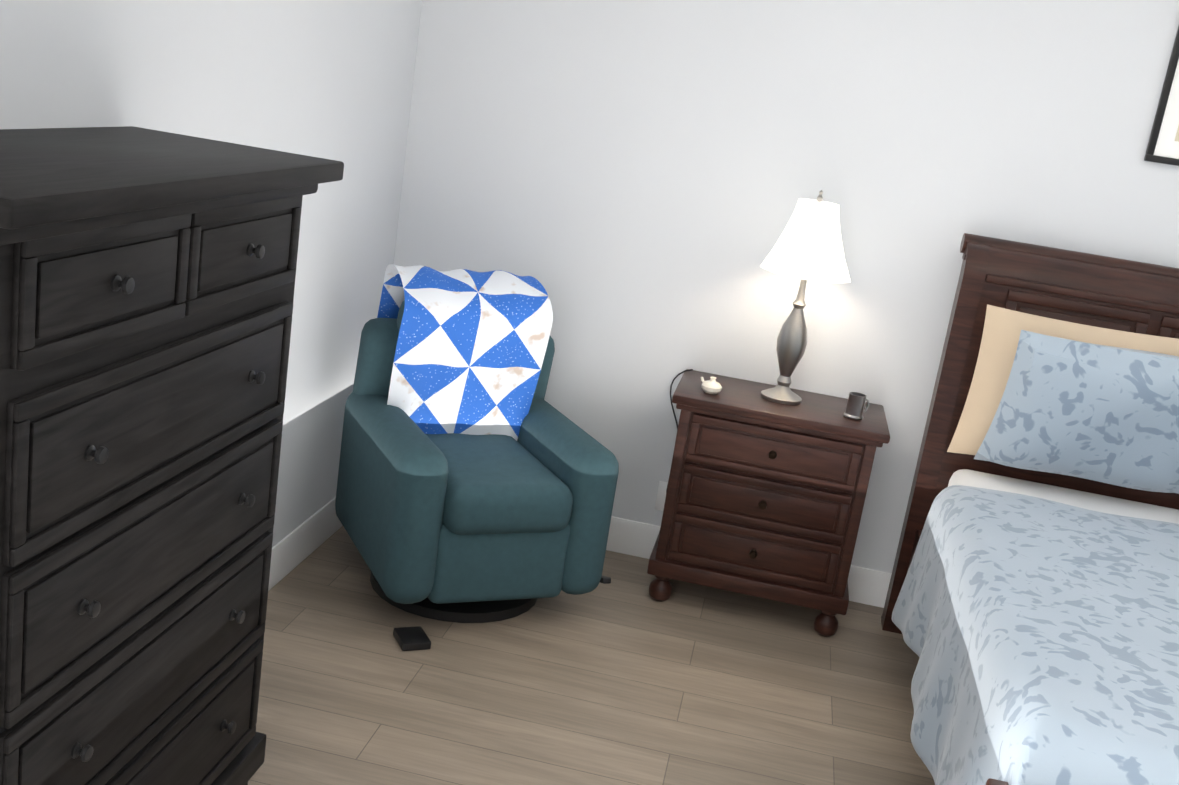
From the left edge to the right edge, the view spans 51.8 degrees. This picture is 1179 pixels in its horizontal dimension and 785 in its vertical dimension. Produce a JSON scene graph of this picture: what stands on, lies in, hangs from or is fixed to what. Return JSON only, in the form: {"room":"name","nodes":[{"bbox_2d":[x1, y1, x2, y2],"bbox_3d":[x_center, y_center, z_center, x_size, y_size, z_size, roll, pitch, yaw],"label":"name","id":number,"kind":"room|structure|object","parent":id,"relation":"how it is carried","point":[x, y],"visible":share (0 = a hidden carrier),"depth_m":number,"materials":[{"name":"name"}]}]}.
{"room":"bedroom","nodes":[
{"label":"bedroom","id":0,"kind":"room"},
{"bbox_2d":[0,0,421,546],"bbox_3d":[-1.178,-0.651,1.898,0.160,3.450,5.280,11,15,8],"label":"wall","id":1,"kind":"structure","parent":0,"point":[330,79],"depth_m":3.57,"materials":[{"name":"paint"}]},
{"bbox_2d":[268,496,342,590],"bbox_3d":[-1.336,0.952,2.300,0.016,0.135,5.280,11,15,8],"label":"baseboard","id":2,"kind":"structure","parent":1,"relation":"attached to","point":[294,548],"depth_m":4.16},
{"bbox_2d":[248,526,934,784],"bbox_3d":[1.060,1.534,1.992,5.300,0.120,5.600,11,15,8],"label":"floor","id":3,"kind":"structure","parent":0,"point":[623,677],"depth_m":3.60,"materials":[{"name":"brown wood"}]},
{"bbox_2d":[0,126,343,784],"bbox_3d":[-0.962,0.310,2.248,0.490,1.500,1.110,11,15,8],"label":"chest","id":4,"kind":"object","parent":3,"relation":"on","point":[147,281],"visible":1,"depth_m":2.05,"materials":[{"name":"grey wood"}]},
{"bbox_2d":[335,264,618,650],"bbox_3d":[-0.369,0.157,4.044,0.765,1.066,0.858,2,16,-26],"label":"armchair","id":5,"kind":"object","parent":3,"relation":"on","point":[477,478],"visible":1,"depth_m":3.90,"materials":[{"name":"teal fabric"}]},
{"bbox_2d":[647,369,889,636],"bbox_3d":[0.596,0.381,4.329,0.772,0.780,0.447,11,15,8],"label":"nightstand","id":6,"kind":"object","parent":3,"relation":"on","point":[759,495],"visible":1,"depth_m":4.13,"materials":[{"name":"brown wood"}]},
{"bbox_2d":[654,369,692,512],"bbox_3d":[0.312,0.180,4.535,0.087,0.580,0.064,11,15,8],"label":"power cord","id":7,"kind":"object","parent":6,"relation":"attached to","point":[662,488],"depth_m":4.61,"materials":[{"name":"black plastic"}]},
{"bbox_2d":[701,376,721,393],"bbox_3d":[0.414,-0.031,4.178,0.070,0.058,0.096,-3,18,-38],"label":"trinket","id":8,"kind":"object","parent":6,"relation":"on","point":[711,386],"visible":1,"depth_m":4.15,"materials":[{"name":"beige ceramic"}]},
{"bbox_2d":[760,190,850,404],"bbox_3d":[0.722,-0.328,4.148,0.310,0.732,0.290,11,15,8],"label":"lamp","id":9,"kind":"object","parent":6,"relation":"on","point":[808,245],"visible":1,"depth_m":4.04,"materials":[{"name":"white fabric"}]},
{"bbox_2d":[844,392,868,419],"bbox_3d":[0.915,0.045,4.132,0.090,0.082,0.068,2,16,-25],"label":"mug","id":10,"kind":"object","parent":6,"relation":"on","point":[855,409],"visible":1,"depth_m":4.11,"materials":[{"name":"grey metal"}]},
{"bbox_2d":[881,233,1178,784],"bbox_3d":[1.827,0.558,3.083,1.825,1.426,2.365,11,15,8],"label":"bed","id":11,"kind":"object","parent":3,"relation":"on","point":[1031,611],"visible":1,"depth_m":3.63,"materials":[{"name":"blue fabric"}]},
{"bbox_2d":[891,484,1178,784],"bbox_3d":[1.755,0.893,3.029,1.836,0.625,1.745,11,15,8],"label":"comforter","id":12,"kind":"object","parent":11,"relation":"on","point":[1044,633],"depth_m":2.89,"materials":[{"name":"blue fabric"}]},
{"bbox_2d":[394,0,1178,572],"bbox_3d":[1.806,-0.782,4.152,5.300,3.450,0.160,11,15,8],"label":"wall","id":13,"kind":"structure","parent":0,"point":[626,184],"depth_m":4.31,"materials":[{"name":"paint"}]},
{"bbox_2d":[606,516,891,607],"bbox_3d":[1.547,0.824,4.482,4.920,0.135,0.016,11,15,8],"label":"baseboard","id":14,"kind":"structure","parent":13,"relation":"attached to","point":[867,586],"depth_m":4.65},
{"bbox_2d":[1144,26,1178,165],"bbox_3d":[2.331,-0.993,3.909,0.890,0.630,0.022,11,15,8],"label":"framed art","id":15,"kind":"object","parent":13,"relation":"attached to","point":[1163,145],"visible":1,"depth_m":4.01,"materials":[{"name":"black plastic"}]}
]}

